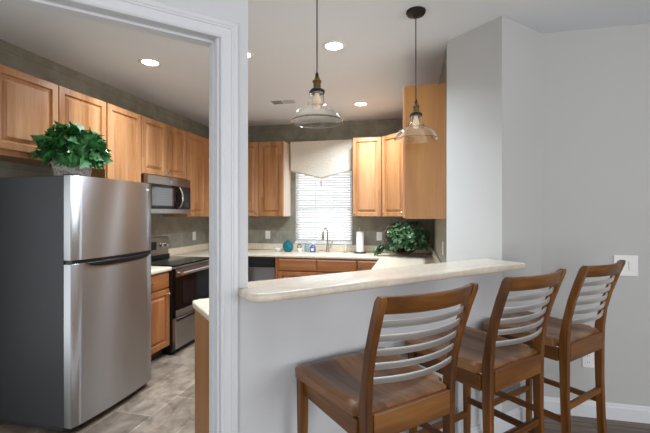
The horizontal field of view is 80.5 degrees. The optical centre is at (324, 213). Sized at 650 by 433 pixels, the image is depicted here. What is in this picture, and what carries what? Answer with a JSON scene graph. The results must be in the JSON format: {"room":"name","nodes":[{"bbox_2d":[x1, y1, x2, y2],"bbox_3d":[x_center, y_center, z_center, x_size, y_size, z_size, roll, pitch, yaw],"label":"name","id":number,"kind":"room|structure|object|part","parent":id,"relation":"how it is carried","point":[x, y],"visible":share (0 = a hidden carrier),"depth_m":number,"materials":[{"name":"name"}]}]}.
{"room":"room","nodes":[
{"label":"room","id":0,"kind":"room"},
{"bbox_2d":[0,39,208,252],"bbox_3d":[-2.525,0.065,2.954,0.150,2.770,6.520,0,0,13],"label":"wall","id":1,"kind":"structure","parent":0,"point":[179,230],"depth_m":3.96,"materials":[{"name":"grey paint"}]},
{"bbox_2d":[0,64,105,169],"bbox_3d":[-2.238,-0.708,3.050,0.362,0.615,0.976,0,0,13],"label":"upper cabinet","id":2,"kind":"object","parent":1,"relation":"attached to","point":[29,104],"visible":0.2,"depth_m":2.82,"materials":[{"name":"brown wood"}]},
{"bbox_3d":[-2.156,-0.725,2.783,0.021,0.569,0.481,0,0,13],"label":"door","id":3,"kind":"part","parent":2,"relation":"part of","materials":[{"name":"brown wood"}]},
{"bbox_3d":[-2.047,-0.725,3.254,0.021,0.569,0.479,0,0,13],"label":"door","id":4,"kind":"part","parent":2,"relation":"part of","materials":[{"name":"brown wood"}]},
{"bbox_2d":[91,103,140,181],"bbox_3d":[-2.077,-0.486,3.749,0.362,1.057,0.452,0,0,13],"label":"upper cabinet","id":5,"kind":"object","parent":1,"relation":"attached to","point":[123,126],"visible":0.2,"depth_m":3.68,"materials":[{"name":"brown wood"}]},
{"bbox_2d":[141,115,185,178],"bbox_3d":[-1.935,-0.714,4.363,0.362,0.603,0.800,0,0,13],"label":"upper cabinet","id":6,"kind":"object","parent":1,"relation":"attached to","point":[163,146],"visible":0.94,"depth_m":4.28,"materials":[{"name":"brown wood"}]},
{"bbox_3d":[-1.843,-0.714,4.139,0.021,0.591,0.392,0,0,13],"label":"door","id":7,"kind":"part","parent":6,"relation":"part of","materials":[{"name":"brown wood"}]},
{"bbox_2d":[141,174,190,213],"bbox_3d":[-1.890,-0.203,4.349,0.441,0.405,0.775,0,0,13],"label":"microwave","id":8,"kind":"object","parent":6,"relation":"attached to","point":[169,195],"visible":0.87,"depth_m":4.27,"materials":[{"name":"silver metal"}]},
{"bbox_3d":[-1.761,-0.182,4.230,0.027,0.260,0.600,0,0,13],"label":"door","id":9,"kind":"part","parent":8,"relation":"part of","materials":[{"name":"black glass"}]},
{"bbox_3d":[-1.742,-0.025,4.315,0.027,0.050,0.775,0,0,13],"label":"trim","id":10,"kind":"part","parent":8,"relation":"part of","materials":[{"name":"silver metal"}]},
{"bbox_3d":[-1.669,-0.182,4.460,0.060,0.245,0.022,0,0,13],"label":"handle","id":11,"kind":"part","parent":8,"relation":"part of","materials":[{"name":"silver metal"}]},
{"bbox_3d":[-1.674,-0.182,4.608,0.027,0.260,0.173,0,0,13],"label":"control panel","id":12,"kind":"part","parent":8,"relation":"part of","materials":[{"name":"black plastic"}]},
{"bbox_3d":[-1.754,-0.714,4.524,0.021,0.591,0.392,0,0,13],"label":"door","id":13,"kind":"part","parent":6,"relation":"part of","materials":[{"name":"brown wood"}]},
{"bbox_2d":[163,131,208,216],"bbox_3d":[-1.748,-0.486,5.176,0.362,1.057,0.860,0,0,13],"label":"upper cabinet","id":14,"kind":"object","parent":1,"relation":"attached to","point":[197,147],"visible":0.49,"depth_m":4.95,"materials":[{"name":"brown wood"}]},
{"bbox_3d":[-1.658,-0.486,4.938,0.021,1.045,0.424,0,0,13],"label":"door","id":15,"kind":"part","parent":14,"relation":"part of","materials":[{"name":"brown wood"}]},
{"bbox_2d":[0,0,649,126],"bbox_3d":[0.656,-1.370,0.618,7.600,0.100,10.100,0,0,13],"label":"ceiling","id":16,"kind":"structure","parent":0,"point":[377,60],"depth_m":3.00,"materials":[{"name":"white paint"}]},
{"bbox_2d":[138,58,161,66],"bbox_3d":[-1.526,-1.316,3.349,0.192,0.006,0.192,0,0,13],"label":"recessed light","id":17,"kind":"object","parent":16,"relation":"in","point":[145,61],"visible":1,"depth_m":3.34,"materials":[{"name":"white plastic"}]},
{"bbox_2d":[248,51,253,58],"bbox_3d":[-0.686,-1.316,3.186,0.192,0.006,0.192,0,0,13],"label":"recessed light","id":18,"kind":"object","parent":16,"relation":"in","point":[250,54],"visible":0.33,"depth_m":3.19,"materials":[{"name":"white plastic"}]},
{"bbox_2d":[269,99,296,104],"bbox_3d":[-0.494,-1.314,4.527,0.300,0.011,0.160,0,0,13],"label":"ceiling vent","id":19,"kind":"object","parent":16,"relation":"in","point":[283,101],"visible":1,"depth_m":4.50,"materials":[{"name":"white plastic"}]},
{"bbox_2d":[290,0,343,127],"bbox_3d":[-0.042,-0.901,2.031,0.286,0.838,0.286,0,0,13],"label":"pendant light","id":20,"kind":"object","parent":16,"relation":"hanging from","point":[316,114],"visible":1,"depth_m":2.02,"materials":[{"name":"clear glass"}]},
{"bbox_2d":[309,77,324,93],"bbox_3d":[-0.042,-0.675,2.031,0.084,0.083,0.084,0,0,13],"label":"socket","id":21,"kind":"object","parent":20,"relation":"attached to","point":[316,89],"depth_m":2.01,"materials":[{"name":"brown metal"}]},
{"bbox_3d":[-0.042,-0.557,2.031,0.286,0.151,0.286,0,0,13],"label":"lamp shade","id":22,"kind":"part","parent":20,"relation":"part of","materials":[{"name":"clear glass"}]},
{"bbox_3d":[-0.042,-1.008,2.031,0.006,0.545,0.006,0,0,-9],"label":"cord","id":23,"kind":"part","parent":20,"relation":"part of","materials":[{"name":"black plastic"}]},
{"bbox_2d":[322,40,345,50],"bbox_3d":[0.071,-1.316,3.021,0.192,0.006,0.192,0,0,13],"label":"recessed light","id":24,"kind":"object","parent":16,"relation":"in","point":[333,45],"visible":1,"depth_m":3.01,"materials":[{"name":"white plastic"}]},
{"bbox_2d":[353,102,368,105],"bbox_3d":[0.431,-1.316,4.622,0.192,0.006,0.192,0,0,13],"label":"recessed light","id":25,"kind":"object","parent":16,"relation":"in","point":[355,103],"visible":1,"depth_m":4.60,"materials":[{"name":"white plastic"}]},
{"bbox_2d":[394,6,438,143],"bbox_3d":[0.593,-0.901,2.506,0.286,0.838,0.286,0,0,13],"label":"pendant light","id":26,"kind":"object","parent":16,"relation":"hanging from","point":[416,131],"visible":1,"depth_m":2.48,"materials":[{"name":"clear glass"}]},
{"bbox_2d":[409,103,421,115],"bbox_3d":[0.593,-0.675,2.506,0.084,0.083,0.084,0,0,13],"label":"socket","id":27,"kind":"object","parent":26,"relation":"attached to","point":[415,107],"depth_m":2.48,"materials":[{"name":"gold metal"}]},
{"bbox_3d":[0.593,-1.008,2.506,0.006,0.545,0.006,0,0,35],"label":"cord","id":28,"kind":"part","parent":26,"relation":"part of","materials":[{"name":"black plastic"}]},
{"bbox_3d":[0.593,-0.557,2.506,0.286,0.151,0.286,0,0,13],"label":"lamp shade","id":29,"kind":"part","parent":26,"relation":"part of","materials":[{"name":"clear glass"}]},
{"bbox_2d":[0,341,649,432],"bbox_3d":[0.641,1.475,0.545,7.295,0.050,9.650,0,0,13],"label":"floor","id":30,"kind":"structure","parent":0,"point":[166,403],"depth_m":2.77,"materials":[{"name":"tile"}]},
{"bbox_2d":[0,174,151,432],"bbox_3d":[-1.904,0.589,2.948,0.803,1.702,0.785,0,0,13],"label":"refrigerator","id":31,"kind":"object","parent":30,"relation":"on","point":[75,249],"visible":1,"depth_m":2.59,"materials":[{"name":"grey metal"}]},
{"bbox_2d":[29,121,112,176],"bbox_3d":[-1.825,-0.474,2.796,0.518,0.421,0.515,0,0,13],"label":"potted plant","id":32,"kind":"object","parent":31,"relation":"on","point":[89,150],"visible":0.98,"depth_m":2.69,"materials":[{"name":"green plant"}]},
{"bbox_3d":[-1.838,-0.317,2.795,0.267,0.105,0.266,0,0,13],"label":"pot","id":33,"kind":"part","parent":32,"relation":"part of","materials":[{"name":"wicker"}]},
{"bbox_3d":[-1.570,0.029,2.871,0.084,0.558,0.785,0,0,13],"label":"freezer door","id":34,"kind":"part","parent":31,"relation":"part of","materials":[{"name":"silver metal"}]},
{"bbox_3d":[-1.570,0.865,2.871,0.084,1.066,0.785,0,0,13],"label":"door","id":35,"kind":"part","parent":31,"relation":"part of","materials":[{"name":"silver metal"}]},
{"bbox_3d":[-1.524,0.350,2.897,0.038,0.038,0.655,0,0,12],"label":"handle","id":36,"kind":"part","parent":31,"relation":"part of","materials":[{"name":"black plastic"}]},
{"bbox_2d":[151,271,170,360],"bbox_3d":[-1.935,1.016,3.695,0.662,0.868,0.585,0,0,13],"label":"base cabinet","id":37,"kind":"object","parent":30,"relation":"on","point":[160,292],"visible":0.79,"depth_m":3.76,"materials":[{"name":"brown wood"}]},
{"bbox_3d":[-1.653,0.672,3.629,0.020,0.155,0.569,0,0,13],"label":"drawer","id":38,"kind":"part","parent":37,"relation":"part of","materials":[{"name":"brown wood"}]},
{"bbox_3d":[-1.653,1.048,3.629,0.021,0.573,0.569,0,0,13],"label":"door","id":39,"kind":"part","parent":37,"relation":"part of","materials":[{"name":"brown wood"}]},
{"bbox_2d":[151,266,171,274],"bbox_3d":[-1.940,0.515,3.695,0.653,0.130,0.583,0,0,13],"label":"countertop","id":40,"kind":"structure","parent":37,"relation":"on","point":[154,269],"depth_m":3.77,"materials":[{"name":"beige stone"}]},
{"bbox_2d":[151,236,208,353],"bbox_3d":[-1.728,0.868,4.340,0.741,1.165,0.760,0,0,13],"label":"range","id":41,"kind":"object","parent":30,"relation":"on","point":[188,276],"visible":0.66,"depth_m":4.12,"materials":[{"name":"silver metal"}]},
{"bbox_3d":[-2.059,0.406,4.416,0.060,0.242,0.758,0,0,13],"label":"control panel","id":42,"kind":"part","parent":41,"relation":"part of","materials":[{"name":"silver metal"}]},
{"bbox_2d":[151,256,208,268],"bbox_3d":[-1.731,0.546,4.341,0.614,0.037,0.760,0,0,13],"label":"cooktop","id":43,"kind":"object","parent":41,"relation":"in","point":[176,262],"depth_m":4.31,"materials":[{"name":"black glass"}]},
{"bbox_3d":[-1.453,1.232,4.277,0.040,0.307,0.748,0,0,13],"label":"drawer","id":44,"kind":"part","parent":41,"relation":"part of","materials":[{"name":"silver metal"}]},
{"bbox_3d":[-1.433,1.028,4.272,0.004,0.065,0.746,0,0,13],"label":"door trim","id":45,"kind":"part","parent":41,"relation":"part of","materials":[{"name":"silver metal"}]},
{"bbox_3d":[-1.431,1.093,4.271,0.004,0.023,0.738,0,0,13],"label":"drawer pull","id":46,"kind":"part","parent":41,"relation":"part of","materials":[{"name":"black plastic"}]},
{"bbox_3d":[-1.454,0.818,4.277,0.038,0.495,0.748,0,0,13],"label":"oven door","id":47,"kind":"part","parent":41,"relation":"part of","materials":[{"name":"black glass"}]},
{"bbox_3d":[-1.433,0.611,4.272,0.004,0.078,0.746,0,0,13],"label":"door trim","id":48,"kind":"part","parent":41,"relation":"part of","materials":[{"name":"silver metal"}]},
{"bbox_3d":[-1.399,0.612,4.264,0.066,0.042,0.678,0,0,13],"label":"handle","id":49,"kind":"part","parent":41,"relation":"part of","materials":[{"name":"silver metal"}]},
{"bbox_2d":[195,310,208,432],"bbox_3d":[-0.095,1.016,2.405,1.228,0.868,0.842,0,0,-32],"label":"base cabinet","id":50,"kind":"object","parent":30,"relation":"on","point":[201,323],"visible":0.02,"depth_m":2.25,"materials":[{"name":"brown wood"}]},
{"bbox_2d":[169,243,440,320],"bbox_3d":[-0.462,0.515,3.695,3.533,0.130,3.843,0,0,13],"label":"countertop","id":51,"kind":"structure","parent":50,"relation":"on","point":[386,259],"depth_m":5.06,"materials":[{"name":"beige stone"}]},
{"bbox_2d":[283,240,293,251],"bbox_3d":[-0.523,0.455,5.447,0.150,0.168,0.150,0,0,13],"label":"glass jar","id":52,"kind":"object","parent":51,"relation":"on","point":[288,246],"visible":1,"depth_m":5.39,"materials":[{"name":"teal glass"}]},
{"bbox_2d":[305,240,308,251],"bbox_3d":[-0.259,0.457,5.438,0.062,0.165,0.062,0,0,-37],"label":"soap bottle","id":53,"kind":"object","parent":51,"relation":"on","point":[306,244],"visible":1,"depth_m":5.41,"materials":[{"name":"teal plastic"}]},
{"bbox_2d":[310,242,315,251],"bbox_3d":[-0.170,0.469,5.375,0.086,0.139,0.058,0,0,13],"label":"dish soap","id":54,"kind":"object","parent":51,"relation":"on","point":[312,247],"visible":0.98,"depth_m":5.36,"materials":[{"name":"blue plastic"}]},
{"bbox_2d":[321,228,332,251],"bbox_3d":[0.006,0.368,5.340,0.210,0.342,0.112,0,0,-44],"label":"faucet","id":55,"kind":"object","parent":51,"relation":"on","point":[322,237],"visible":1,"depth_m":5.38,"materials":[{"name":"silver metal"}]},
{"bbox_2d":[343,245,347,252],"bbox_3d":[0.283,0.489,5.292,0.072,0.100,0.072,0,0,13],"label":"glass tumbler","id":56,"kind":"object","parent":51,"relation":"on","point":[345,247],"visible":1,"depth_m":5.27,"materials":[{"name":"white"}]},
{"bbox_2d":[354,227,365,253],"bbox_3d":[0.478,0.363,5.247,0.170,0.352,0.169,0,0,13],"label":"paper towel","id":57,"kind":"object","parent":51,"relation":"on","point":[359,235],"visible":1,"depth_m":5.20,"materials":[{"name":"white paper"}]},
{"bbox_2d":[383,222,417,254],"bbox_3d":[0.979,0.315,4.930,0.456,0.403,0.298,0,0,13],"label":"basket","id":58,"kind":"object","parent":51,"relation":"on","point":[389,238],"depth_m":4.86,"materials":[{"name":"brown wicker"}]},
{"bbox_2d":[372,221,430,254],"bbox_3d":[0.967,0.312,4.872,0.726,0.443,0.571,0,0,13],"label":"ivy plant","id":59,"kind":"object","parent":51,"relation":"on","point":[404,238],"visible":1,"depth_m":4.75,"materials":[{"name":"green plant"}]},
{"bbox_2d":[248,257,274,281],"bbox_3d":[-0.888,1.017,5.436,0.594,0.866,0.643,0,0,13],"label":"dishwasher","id":60,"kind":"object","parent":30,"relation":"on","point":[259,268],"visible":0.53,"depth_m":5.10,"materials":[{"name":"black metal"}]},
{"bbox_3d":[-0.955,1.028,5.146,0.594,0.625,0.033,0,0,13],"label":"door","id":61,"kind":"part","parent":60,"relation":"part of","materials":[{"name":"silver metal"}]},
{"bbox_3d":[-0.955,0.649,5.144,0.594,0.123,0.038,0,0,13],"label":"control panel","id":62,"kind":"part","parent":60,"relation":"part of","materials":[{"name":"black plastic"}]},
{"bbox_2d":[275,257,356,278],"bbox_3d":[-0.063,1.016,5.235,1.092,0.868,0.662,0,0,13],"label":"base cabinet","id":63,"kind":"object","parent":30,"relation":"on","point":[284,267],"visible":0.16,"depth_m":4.96,"materials":[{"name":"brown wood"}]},
{"bbox_3d":[-0.361,1.048,5.006,0.515,0.573,0.021,0,0,13],"label":"door","id":64,"kind":"part","parent":63,"relation":"part of","materials":[{"name":"brown wood"}]},
{"bbox_2d":[357,260,377,270],"bbox_3d":[0.618,1.016,5.078,0.300,0.868,0.662,0,0,13],"label":"base cabinet","id":65,"kind":"object","parent":30,"relation":"on","point":[362,265],"visible":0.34,"depth_m":4.80,"materials":[{"name":"brown wood"}]},
{"bbox_2d":[295,283,477,432],"bbox_3d":[0.234,0.856,1.549,0.504,1.188,0.624,0,0,-31],"label":"bar stool","id":66,"kind":"object","parent":30,"relation":"on","point":[389,392],"visible":1,"depth_m":1.41,"materials":[{"name":"brown wood"}]},
{"bbox_3d":[-0.097,1.083,1.666,0.042,0.735,0.042,0,0,-31],"label":"leg","id":67,"kind":"part","parent":66,"relation":"part of","materials":[{"name":"brown wood"}]},
{"bbox_3d":[0.196,0.688,1.614,0.504,0.048,0.474,0,0,-31],"label":"seat","id":68,"kind":"part","parent":66,"relation":"part of","materials":[{"name":"brown wood"}]},
{"bbox_3d":[0.159,0.856,1.267,0.041,1.188,0.146,0,0,-24],"label":"leg","id":69,"kind":"part","parent":66,"relation":"part of","materials":[{"name":"brown wood"}]},
{"bbox_3d":[0.374,0.294,1.317,0.422,0.059,0.082,0,0,-31],"label":"rail","id":70,"kind":"part","parent":66,"relation":"part of","materials":[{"name":"brown wood"}]},
{"bbox_3d":[0.520,0.856,1.484,0.041,1.188,0.146,0,0,-38],"label":"leg","id":71,"kind":"part","parent":66,"relation":"part of","materials":[{"name":"brown wood"}]},
{"bbox_2d":[406,268,565,432],"bbox_3d":[0.799,0.856,1.919,0.504,1.188,0.624,0,0,-33],"label":"bar stool","id":72,"kind":"object","parent":30,"relation":"on","point":[502,362],"visible":0.84,"depth_m":1.78,"materials":[{"name":"brown wood"}]},
{"bbox_3d":[0.463,1.083,2.025,0.042,0.735,0.042,0,0,-33],"label":"leg","id":73,"kind":"part","parent":72,"relation":"part of","materials":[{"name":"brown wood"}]},
{"bbox_3d":[0.839,1.083,2.269,0.042,0.735,0.042,0,0,-33],"label":"leg","id":74,"kind":"part","parent":72,"relation":"part of","materials":[{"name":"brown wood"}]},
{"bbox_3d":[0.758,0.688,1.982,0.504,0.048,0.474,0,0,-33],"label":"seat","id":75,"kind":"part","parent":72,"relation":"part of","materials":[{"name":"brown wood"}]},
{"bbox_3d":[0.733,0.856,1.634,0.041,1.188,0.146,0,0,-26],"label":"leg","id":76,"kind":"part","parent":72,"relation":"part of","materials":[{"name":"brown wood"}]},
{"bbox_3d":[0.946,0.294,1.692,0.422,0.059,0.082,0,0,-33],"label":"rail","id":77,"kind":"part","parent":72,"relation":"part of","materials":[{"name":"brown wood"}]},
{"bbox_3d":[1.086,0.856,1.864,0.041,1.188,0.146,0,0,-40],"label":"leg","id":78,"kind":"part","parent":72,"relation":"part of","materials":[{"name":"brown wood"}]},
{"bbox_2d":[447,16,540,412],"bbox_3d":[1.301,0.065,2.921,0.586,2.770,0.483,0,0,-32],"label":"wall pier","id":79,"kind":"object","parent":30,"relation":"on","point":[494,67],"visible":0.65,"depth_m":2.71,"materials":[{"name":"grey paint"}]},
{"bbox_2d":[504,400,533,431],"bbox_3d":[1.386,1.394,2.680,0.474,0.112,0.016,0,0,-32],"label":"baseboard","id":80,"kind":"object","parent":79,"relation":"attached to","point":[519,413],"visible":0.3,"depth_m":2.63,"materials":[{"name":"white"}]},
{"bbox_2d":[483,260,625,432],"bbox_3d":[1.347,0.856,2.262,0.504,1.188,0.624,0,0,-33],"label":"bar stool","id":81,"kind":"object","parent":30,"relation":"on","point":[575,340],"visible":0.8,"depth_m":2.11,"materials":[{"name":"brown wood"}]},
{"bbox_3d":[1.387,1.083,2.611,0.042,0.735,0.042,0,0,-33],"label":"leg","id":82,"kind":"part","parent":81,"relation":"part of","materials":[{"name":"brown wood"}]},
{"bbox_3d":[1.306,0.688,2.325,0.504,0.048,0.474,0,0,-33],"label":"seat","id":83,"kind":"part","parent":81,"relation":"part of","materials":[{"name":"brown wood"}]},
{"bbox_3d":[1.281,0.856,1.977,0.041,1.188,0.146,0,0,-26],"label":"leg","id":84,"kind":"part","parent":81,"relation":"part of","materials":[{"name":"brown wood"}]},
{"bbox_3d":[1.494,0.294,2.035,0.422,0.059,0.082,0,0,-33],"label":"rail","id":85,"kind":"part","parent":81,"relation":"part of","materials":[{"name":"brown wood"}]},
{"bbox_3d":[1.634,0.856,2.206,0.041,1.188,0.146,0,0,-40],"label":"leg","id":86,"kind":"part","parent":81,"relation":"part of","materials":[{"name":"brown wood"}]},
{"bbox_2d":[153,0,501,432],"bbox_3d":[-1.056,0.065,1.234,5.200,2.770,0.120,0,0,-32],"label":"wall","id":87,"kind":"structure","parent":0,"point":[285,335],"depth_m":1.72,"materials":[{"name":"white paint"}]},
{"bbox_2d":[3,0,218,432],"bbox_3d":[-1.107,0.355,1.202,1.520,2.190,0.122,0,0,-32],"label":"trim","id":88,"kind":"structure","parent":87,"relation":"attached to","point":[58,6],"depth_m":1.57,"materials":[{"name":"white paint"}]},
{"bbox_2d":[64,0,238,432],"bbox_3d":[-1.063,0.334,1.147,1.659,2.232,0.021,0,0,-32],"label":"trim","id":89,"kind":"structure","parent":87,"relation":"attached to","point":[148,10],"depth_m":1.56,"materials":[{"name":"white paint"}]},
{"bbox_2d":[239,258,525,302],"bbox_3d":[0.422,0.328,2.055,1.822,0.036,0.315,0,0,-32],"label":"countertop","id":90,"kind":"structure","parent":87,"relation":"on","point":[264,291],"depth_m":1.83,"materials":[{"name":"beige stone"}]},
{"bbox_2d":[462,417,503,432],"bbox_3d":[0.415,1.394,2.073,1.815,0.112,0.016,0,0,-32],"label":"baseboard","id":91,"kind":"structure","parent":87,"relation":"attached to","point":[498,423],"depth_m":2.50,"materials":[{"name":"white"}]},
{"bbox_2d":[248,118,432,251],"bbox_3d":[-0.055,0.065,5.652,3.450,2.770,0.150,0,0,13],"label":"wall","id":92,"kind":"structure","parent":0,"point":[282,229],"depth_m":5.58,"materials":[{"name":"grey paint"}]},
{"bbox_2d":[265,231,269,238],"bbox_3d":[-0.858,0.320,5.754,0.075,0.118,0.009,0,0,13],"label":"wall outlet","id":93,"kind":"object","parent":92,"relation":"attached to","point":[267,233],"visible":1,"depth_m":5.75,"materials":[{"name":"white plastic"}]},
{"bbox_2d":[248,141,290,215],"bbox_3d":[-1.000,-0.486,5.606,0.929,1.057,0.362,0,0,13],"label":"upper cabinet","id":94,"kind":"object","parent":92,"relation":"attached to","point":[269,163],"visible":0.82,"depth_m":5.43,"materials":[{"name":"brown wood"}]},
{"bbox_3d":[-1.115,-0.486,5.488,0.357,1.045,0.021,0,0,13],"label":"door","id":95,"kind":"part","parent":94,"relation":"part of","materials":[{"name":"brown wood"}]},
{"bbox_3d":[-0.763,-0.486,5.407,0.358,1.045,0.021,0,0,13],"label":"door","id":96,"kind":"part","parent":94,"relation":"part of","materials":[{"name":"brown wood"}]},
{"bbox_3d":[-0.543,-0.486,5.527,0.003,1.053,0.310,0,0,13],"label":"panel","id":97,"kind":"part","parent":94,"relation":"part of","materials":[{"name":"brown wood"}]},
{"bbox_2d":[290,139,352,185],"bbox_3d":[-0.044,-0.718,5.513,0.930,0.645,0.108,0,0,13],"label":"valance","id":98,"kind":"object","parent":92,"relation":"attached to","point":[318,159],"visible":0.98,"depth_m":5.48,"materials":[{"name":"fabric"}]},
{"bbox_2d":[295,176,351,244],"bbox_3d":[-0.016,-0.254,5.623,0.850,1.392,0.150,0,0,13],"label":"window","id":99,"kind":"structure","parent":92,"relation":"in","point":[347,243],"depth_m":5.63,"materials":[{"name":"white glass"}]},
{"bbox_3d":[-0.025,0.430,5.584,0.850,0.024,0.070,0,0,13],"label":"sill","id":100,"kind":"part","parent":99,"relation":"part of","materials":[{"name":"white plastic"}]},
{"bbox_2d":[296,171,351,241],"bbox_3d":[-0.023,-0.266,5.589,0.840,1.359,0.048,0,0,13],"label":"window blind","id":101,"kind":"object","parent":99,"relation":"attached to","point":[326,182],"visible":0.75,"depth_m":5.58,"materials":[{"name":"white plastic"}]},
{"bbox_3d":[-0.024,0.406,5.588,0.836,0.016,0.036,0,0,13],"label":"rail","id":102,"kind":"part","parent":101,"relation":"part of","materials":[{"name":"white plastic"}]},
{"bbox_3d":[-0.028,-0.250,5.567,0.603,1.300,0.003,0,0,13],"label":"ladder cord","id":103,"kind":"part","parent":101,"relation":"part of","materials":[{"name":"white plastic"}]},
{"bbox_2d":[353,137,381,216],"bbox_3d":[0.590,-0.486,5.239,0.392,1.057,0.362,0,0,13],"label":"upper cabinet","id":104,"kind":"object","parent":92,"relation":"attached to","point":[367,151],"visible":0.94,"depth_m":5.09,"materials":[{"name":"brown wood"}]},
{"bbox_2d":[377,232,381,240],"bbox_3d":[0.760,0.320,5.381,0.075,0.118,0.009,0,0,13],"label":"wall outlet","id":105,"kind":"object","parent":92,"relation":"attached to","point":[379,234],"visible":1,"depth_m":5.38,"materials":[{"name":"white plastic"}]},
{"bbox_2d":[381,133,402,216],"bbox_3d":[1.065,-0.486,4.984,0.662,1.057,0.644,0,0,13],"label":"upper cabinet","id":106,"kind":"object","parent":92,"relation":"attached to","point":[392,151],"visible":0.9,"depth_m":4.87,"materials":[{"name":"brown wood"}]},
{"bbox_2d":[433,45,446,262],"bbox_3d":[1.277,0.065,4.088,0.150,2.770,2.300,0,0,13],"label":"wall","id":107,"kind":"structure","parent":0,"point":[439,225],"depth_m":3.30,"materials":[{"name":"grey paint"}]},
{"bbox_2d":[401,83,445,218],"bbox_3d":[0.858,-0.486,3.418,0.362,1.057,0.804,0,0,13],"label":"upper cabinet","id":108,"kind":"object","parent":107,"relation":"attached to","point":[424,164],"visible":1,"depth_m":3.02,"materials":[{"name":"brown wood"}]},
{"bbox_3d":[0.677,-0.486,3.259,0.021,1.045,0.393,0,0,13],"label":"door","id":109,"kind":"part","parent":108,"relation":"part of","materials":[{"name":"brown wood"}]},
{"bbox_2d":[541,23,649,405],"bbox_3d":[3.181,0.065,2.524,3.237,2.770,0.150,0,0,13],"label":"wall","id":110,"kind":"structure","parent":0,"point":[595,82],"depth_m":2.73,"materials":[{"name":"grey paint"}]},
{"bbox_2d":[582,352,593,367],"bbox_3d":[1.880,1.040,2.741,0.075,0.118,0.009,0,0,13],"label":"wall outlet","id":111,"kind":"object","parent":110,"relation":"attached to","point":[588,360],"visible":0.79,"depth_m":2.74,"materials":[{"name":"white plastic"}]},
{"bbox_2d":[544,396,649,423],"bbox_3d":[3.162,1.394,2.443,3.237,0.112,0.016,0,0,13],"label":"baseboard","id":112,"kind":"structure","parent":110,"relation":"attached to","point":[614,411],"depth_m":2.70,"materials":[{"name":"white"}]},
{"bbox_2d":[613,255,637,275],"bbox_3d":[2.107,0.365,2.688,0.150,0.145,0.010,0,0,13],"label":"light switch","id":113,"kind":"object","parent":110,"relation":"attached to","point":[630,268],"visible":0.7,"depth_m":2.68,"materials":[{"name":"white plastic"}]}
]}

